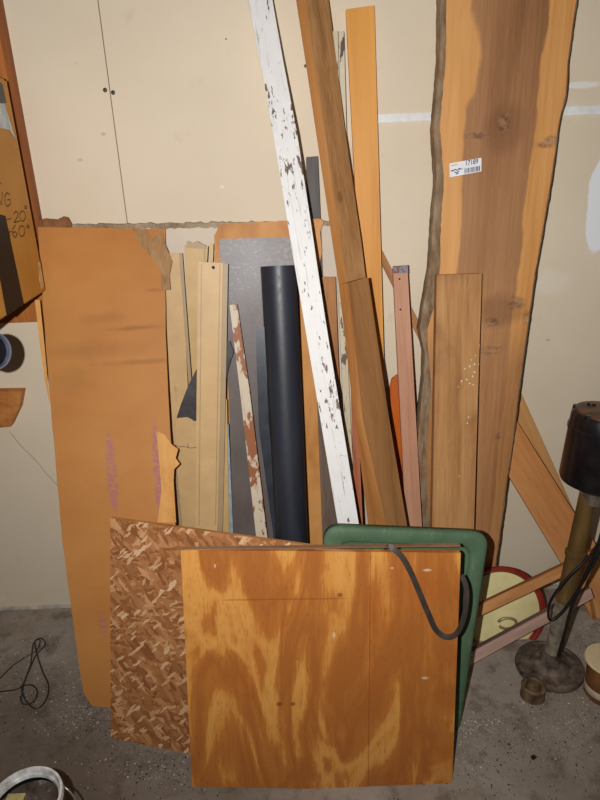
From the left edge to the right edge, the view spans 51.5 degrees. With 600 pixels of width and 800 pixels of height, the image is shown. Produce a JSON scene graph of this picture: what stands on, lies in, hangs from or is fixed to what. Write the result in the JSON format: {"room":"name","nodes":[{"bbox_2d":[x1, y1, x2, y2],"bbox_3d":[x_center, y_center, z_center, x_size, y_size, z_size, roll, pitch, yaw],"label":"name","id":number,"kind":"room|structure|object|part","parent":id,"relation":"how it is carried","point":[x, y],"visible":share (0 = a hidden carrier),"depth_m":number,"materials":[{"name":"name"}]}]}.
{"room":"garage","nodes":[
{"label":"garage","id":0,"kind":"room"},
{"bbox_2d":[0,0,599,606],"bbox_3d":[-0.018,-0.443,1.714,3.800,2.400,0.014,-2,21,0],"label":"wall","id":1,"kind":"structure","parent":0,"point":[135,111],"depth_m":1.64,"materials":[{"name":"beige paint"}]},
{"bbox_2d":[0,388,25,426],"bbox_3d":[-0.902,0.025,1.857,0.178,0.120,0.031,-2,21,0],"label":"cleat","id":2,"kind":"object","parent":1,"relation":"attached to","point":[11,399],"visible":1,"depth_m":1.84,"materials":[{"name":"brown wood"}]},
{"bbox_2d":[0,0,43,322],"bbox_3d":[-0.958,-0.775,1.554,0.500,1.197,0.024,-2,21,0],"label":"board","id":3,"kind":"object","parent":1,"relation":"attached to","point":[26,312],"visible":0.42,"depth_m":1.60,"materials":[{"name":"brown wood"}]},
{"bbox_3d":[-1.238,-0.155,1.386,0.939,0.023,0.726,-2,21,0],"label":"wooden shelf","id":4,"kind":"object","parent":3,"relation":"attached to","visible":0},
{"bbox_2d":[0,334,11,368],"bbox_3d":[-0.670,-0.101,1.274,0.144,0.088,0.078,8,23,25],"label":"metal can","id":5,"kind":"object","parent":4,"relation":"on","point":[5,347],"visible":1,"depth_m":1.27,"materials":[{"name":"grey metal"}]},
{"bbox_2d":[0,78,44,318],"bbox_3d":[-0.787,-0.436,1.342,0.261,0.498,0.420,-4,21,-4],"label":"cardboard box","id":6,"kind":"object","parent":4,"relation":"on","point":[21,277],"visible":1,"depth_m":1.44,"materials":[{"name":"brown cardboard"}]},
{"bbox_2d":[0,584,558,610],"bbox_3d":[0.027,0.673,2.134,3.800,0.012,0.006,-2,21,0],"label":"baseboard","id":7,"kind":"structure","parent":1,"relation":"attached to","point":[552,585],"depth_m":2.13,"materials":[{"name":"paint"}]},
{"bbox_2d":[377,105,599,123],"bbox_3d":[1.002,-0.755,1.600,1.737,0.022,0.008,-2,21,0],"label":"trim","id":8,"kind":"structure","parent":1,"relation":"attached to","point":[595,109],"depth_m":1.60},
{"bbox_2d":[0,588,599,799],"bbox_3d":[0.046,1.161,0.949,3.800,0.050,2.630,-2,21,0],"label":"floor","id":9,"kind":"structure","parent":0,"point":[499,666],"depth_m":1.61,"materials":[{"name":"concrete"}]},
{"bbox_2d":[0,638,48,709],"bbox_3d":[-0.802,0.810,1.858,0.172,0.013,0.283,-2,21,0],"label":"wire tangle","id":10,"kind":"object","parent":9,"relation":"on","point":[23,685],"visible":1,"depth_m":1.82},
{"bbox_2d":[0,766,75,799],"bbox_3d":[-0.512,0.890,1.221,0.142,0.302,0.141,5,22,18],"label":"pail","id":11,"kind":"object","parent":9,"relation":"on","point":[35,782],"visible":1,"depth_m":1.22,"materials":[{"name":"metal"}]},
{"bbox_3d":[-0.454,0.803,1.193,0.030,0.083,0.073,2,22,12],"label":"pail handle","id":12,"kind":"part","parent":11,"relation":"part of","materials":[{"name":"metal"}]},
{"bbox_2d":[35,227,179,707],"bbox_3d":[-0.509,0.199,1.686,0.372,1.267,0.430,-1,21,2],"label":"sheet","id":13,"kind":"object","parent":9,"relation":"on","point":[104,294],"visible":0.84,"depth_m":1.67,"materials":[{"name":"orange wood"}]},
{"bbox_2d":[166,253,193,525],"bbox_3d":[-0.336,0.179,1.820,0.066,1.184,0.140,7,23,23],"label":"strip","id":14,"kind":"object","parent":9,"relation":"on","point":[176,311],"visible":0.38,"depth_m":1.72,"materials":[{"name":"beige wood"}]},
{"bbox_2d":[174,417,195,527],"bbox_3d":[-0.332,0.401,1.858,0.054,0.743,0.115,16,27,39],"label":"strip","id":15,"kind":"object","parent":9,"relation":"on","point":[185,472],"visible":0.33,"depth_m":1.79,"materials":[{"name":"beige wood"}]},
{"bbox_2d":[184,241,213,420],"bbox_3d":[-0.275,0.165,1.808,0.066,1.214,0.156,12,25,32],"label":"strip","id":16,"kind":"object","parent":9,"relation":"on","point":[195,252],"visible":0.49,"depth_m":1.66,"materials":[{"name":"beige wood"}]},
{"bbox_2d":[38,216,367,524],"bbox_3d":[-0.277,0.101,1.874,0.982,1.286,0.067,-2,21,0],"label":"sheet","id":17,"kind":"object","parent":9,"relation":"on","point":[177,234],"visible":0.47,"depth_m":1.69,"materials":[{"name":"wood"}]},
{"bbox_2d":[195,262,227,531],"bbox_3d":[-0.253,0.217,1.737,0.067,1.167,0.235,11,25,31],"label":"strip","id":18,"kind":"object","parent":9,"relation":"on","point":[212,277],"visible":0.82,"depth_m":1.68,"materials":[{"name":"beige wood"}]},
{"bbox_2d":[177,341,232,420],"bbox_3d":[-0.260,-0.049,1.690,0.170,0.216,0.018,-5,21,-8],"label":"plastic offcut","id":19,"kind":"object","parent":18,"relation":"attached to","point":[188,405],"visible":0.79,"depth_m":1.70,"materials":[{"name":"grey plastic"}]},
{"bbox_2d":[110,517,313,753],"bbox_3d":[-0.227,0.604,1.517,0.531,0.623,0.132,2,21,11],"label":"board","id":20,"kind":"object","parent":9,"relation":"on","point":[149,694],"visible":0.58,"depth_m":1.53,"materials":[{"name":"brown wood"}]},
{"bbox_2d":[223,399,228,531],"bbox_3d":[-0.213,0.385,1.796,0.024,0.809,0.125,9,24,27],"label":"strip","id":21,"kind":"object","parent":9,"relation":"on","point":[225,492],"visible":0.38,"depth_m":1.76,"materials":[{"name":"beige wood"}]},
{"bbox_2d":[227,423,232,532],"bbox_3d":[-0.201,0.422,1.813,0.034,0.726,0.110,8,23,25],"label":"plastic sheet","id":22,"kind":"object","parent":9,"relation":"on","point":[229,470],"visible":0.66,"depth_m":1.78,"materials":[{"name":"grey plastic"}]},
{"bbox_2d":[230,304,267,537],"bbox_3d":[-0.123,0.267,1.751,0.038,1.053,0.199,-11,23,-21],"label":"stick","id":23,"kind":"object","parent":9,"relation":"on","point":[252,456],"visible":0.72,"depth_m":1.71,"materials":[{"name":"paint"}]},
{"bbox_2d":[219,237,307,538],"bbox_3d":[-0.099,0.168,1.780,0.228,1.215,0.168,-2,21,0],"label":"sheet","id":24,"kind":"object","parent":9,"relation":"on","point":[244,257],"visible":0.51,"depth_m":1.70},
{"bbox_2d":[214,219,323,548],"bbox_3d":[-0.076,0.132,1.819,0.328,1.255,0.135,-2,21,0],"label":"panel","id":25,"kind":"object","parent":9,"relation":"on","point":[260,229],"visible":0.15,"depth_m":1.77,"materials":[{"name":"brown wood"}]},
{"bbox_2d":[255,265,307,542],"bbox_3d":[-0.046,0.216,1.736,0.122,1.155,0.246,-3,21,-1],"label":"pipe","id":26,"kind":"object","parent":9,"relation":"on","point":[279,385],"visible":0.69,"depth_m":1.66,"materials":[{"name":"black plastic"}]},
{"bbox_2d":[0,613,599,799],"bbox_3d":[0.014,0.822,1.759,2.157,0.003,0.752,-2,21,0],"label":"crumbs","id":27,"kind":"object","parent":9,"relation":"on","point":[476,728],"visible":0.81,"depth_m":1.63,"materials":[{"name":"grey concrete"}]},
{"bbox_2d":[248,0,358,523],"bbox_3d":[0.062,-0.059,1.583,0.066,1.768,0.511,-15,24,-29],"label":"wooden board","id":28,"kind":"object","parent":9,"relation":"on","point":[262,12],"visible":0.81,"depth_m":1.52,"materials":[{"name":"white wood"}]},
{"bbox_2d":[306,156,322,299],"bbox_3d":[0.064,0.035,1.838,0.060,1.409,0.069,-2,21,0],"label":"wooden stake","id":29,"kind":"object","parent":9,"relation":"on","point":[312,171],"visible":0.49,"depth_m":1.64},
{"bbox_2d":[181,543,460,788],"bbox_3d":[0.050,0.633,1.443,0.637,0.634,0.133,-2,21,1],"label":"plywood panel","id":30,"kind":"object","parent":9,"relation":"on","point":[308,666],"visible":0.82,"depth_m":1.43,"materials":[{"name":"brown wood"}]},
{"bbox_2d":[384,544,468,639],"bbox_3d":[0.286,0.426,1.402,0.193,0.226,0.068,0,21,5],"label":"strap","id":31,"kind":"object","parent":30,"relation":"hanging from","point":[391,547],"visible":0.98,"depth_m":1.40,"materials":[{"name":"black rubber"}]},
{"bbox_2d":[317,394,340,537],"bbox_3d":[0.099,0.366,1.848,0.067,0.784,0.119,-3,21,-2],"label":"board","id":32,"kind":"object","parent":9,"relation":"on","point":[328,511],"visible":0.17,"depth_m":1.81,"materials":[{"name":"wood"}]},
{"bbox_2d":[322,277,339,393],"bbox_3d":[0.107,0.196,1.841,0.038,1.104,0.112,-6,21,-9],"label":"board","id":33,"kind":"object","parent":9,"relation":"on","point":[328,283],"visible":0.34,"depth_m":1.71,"materials":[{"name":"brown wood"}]},
{"bbox_2d":[296,0,376,524],"bbox_3d":[0.164,-0.089,1.653,0.076,1.767,0.370,-18,26,-34],"label":"wooden board","id":34,"kind":"object","parent":9,"relation":"on","point":[314,15],"visible":0.58,"depth_m":1.52,"materials":[{"name":"brown wood"}]},
{"bbox_2d":[333,31,353,490],"bbox_3d":[0.132,-0.071,1.723,0.032,1.685,0.162,-9,22,-17],"label":"stick","id":35,"kind":"object","parent":9,"relation":"on","point":[344,361],"visible":0.28,"depth_m":1.72,"materials":[{"name":"wood"}]},
{"bbox_2d":[351,396,362,523],"bbox_3d":[0.171,0.313,1.784,0.031,0.923,0.116,-4,21,-5],"label":"stick","id":36,"kind":"object","parent":9,"relation":"on","point":[355,449],"visible":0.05,"depth_m":1.75,"materials":[{"name":"brown wood"}]},
{"bbox_2d":[345,5,384,387],"bbox_3d":[0.210,-0.126,1.777,0.064,1.742,0.161,-18,26,-35],"label":"board","id":37,"kind":"object","parent":9,"relation":"on","point":[360,21],"visible":0.42,"depth_m":1.59,"materials":[{"name":"orange wood"}]},
{"bbox_2d":[339,277,406,525],"bbox_3d":[0.225,0.259,1.640,0.091,1.123,0.297,-17,26,-34],"label":"wooden board","id":38,"kind":"object","parent":9,"relation":"on","point":[370,410],"visible":0.69,"depth_m":1.58,"materials":[{"name":"brown wood"}]},
{"bbox_2d":[389,374,403,503],"bbox_3d":[0.318,0.320,1.905,0.058,0.813,0.113,-10,22,-18],"label":"paddle board","id":39,"kind":"object","parent":9,"relation":"on","point":[394,396],"visible":0.26,"depth_m":1.83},
{"bbox_2d":[381,250,418,338],"bbox_3d":[0.321,-0.241,1.784,0.215,0.379,0.010,-2,21,0],"label":"stick","id":40,"kind":"object","parent":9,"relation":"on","point":[388,270],"visible":0.26,"depth_m":1.74,"materials":[{"name":"brown wood"}]},
{"bbox_2d":[323,523,486,728],"bbox_3d":[0.254,0.596,1.583,0.431,0.595,0.122,-2,21,1],"label":"plastic tray","id":41,"kind":"object","parent":9,"relation":"on","point":[473,549],"visible":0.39,"depth_m":1.53,"materials":[{"name":"green plastic"}]},
{"bbox_2d":[392,265,421,526],"bbox_3d":[0.321,0.193,1.792,0.053,1.129,0.209,-8,22,-15],"label":"strip","id":42,"kind":"object","parent":9,"relation":"on","point":[409,449],"visible":0.75,"depth_m":1.74,"materials":[{"name":"paint"}]},
{"bbox_2d":[430,273,481,528],"bbox_3d":[0.433,0.209,1.767,0.123,1.109,0.168,-2,21,0],"label":"board","id":43,"kind":"object","parent":9,"relation":"on","point":[457,297],"visible":0.62,"depth_m":1.70,"materials":[{"name":"brown wood"}]},
{"bbox_2d":[416,0,577,568],"bbox_3d":[0.510,-0.134,1.748,0.369,1.758,0.148,-2,21,0],"label":"live edge slab","id":44,"kind":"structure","parent":9,"relation":"on","point":[501,73],"depth_m":1.60,"materials":[{"name":"brown wood"}]},
{"bbox_2d":[473,566,545,642],"bbox_3d":[0.620,0.651,1.918,0.277,0.258,0.113,-2,21,2],"label":"lid","id":45,"kind":"object","parent":9,"relation":"on","point":[496,579],"visible":0.48,"depth_m":1.91,"materials":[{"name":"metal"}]},
{"bbox_3d":[0.634,0.681,1.898,0.062,0.044,0.015,-2,21,0],"label":"handle","id":46,"kind":"part","parent":45,"relation":"part of","materials":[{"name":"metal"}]},
{"bbox_2d":[470,586,593,664],"bbox_3d":[0.635,0.684,1.832,0.540,0.162,0.029,-9,22,-18],"label":"batten","id":47,"kind":"object","parent":9,"relation":"on","point":[507,636],"visible":0.56,"depth_m":1.82,"materials":[{"name":"pink wood"}]},
{"bbox_2d":[477,546,599,616],"bbox_3d":[0.664,0.538,1.803,0.508,0.227,0.027,-5,21,-8],"label":"batten","id":48,"kind":"object","parent":9,"relation":"on","point":[552,574],"visible":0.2,"depth_m":1.79,"materials":[{"name":"brown wood"}]},
{"bbox_2d":[516,391,573,511],"bbox_3d":[0.808,0.270,1.973,0.447,0.820,0.022,0,21,5],"label":"board","id":49,"kind":"object","parent":9,"relation":"on","point":[524,419],"visible":0.12,"depth_m":1.92,"materials":[{"name":"brown wood"}]},
{"bbox_2d":[509,421,599,618],"bbox_3d":[0.840,0.364,1.907,0.498,0.785,0.058,3,22,13],"label":"board","id":50,"kind":"object","parent":9,"relation":"on","point":[528,474],"visible":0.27,"depth_m":1.90,"materials":[{"name":"brown wood"}]},
{"bbox_2d":[515,401,599,704],"bbox_3d":[0.726,0.401,1.669,0.333,0.801,0.190,-11,23,-22],"label":"pump","id":51,"kind":"object","parent":9,"relation":"on","point":[544,666],"visible":1,"depth_m":1.67,"materials":[{"name":"metal"}]},
{"bbox_3d":[0.732,0.432,1.625,0.144,0.357,0.007,-2,21,0],"label":"power cord","id":52,"kind":"part","parent":51,"relation":"part of","materials":[{"name":"black rubber"}]},
{"bbox_3d":[0.743,0.442,1.629,0.078,0.579,0.008,-2,21,0],"label":"power cord","id":53,"kind":"part","parent":51,"relation":"part of","materials":[{"name":"black rubber"}]},
{"bbox_3d":[0.777,0.134,1.597,0.198,0.229,0.191,-2,21,0],"label":"motor","id":54,"kind":"part","parent":51,"relation":"part of","materials":[{"name":"black paint"}]},
{"bbox_2d":[583,643,599,705],"bbox_3d":[0.832,0.752,1.690,0.122,0.123,0.122,-2,21,0],"label":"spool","id":55,"kind":"object","parent":9,"relation":"on","point":[591,686],"visible":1,"depth_m":1.68,"materials":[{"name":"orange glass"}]}
]}

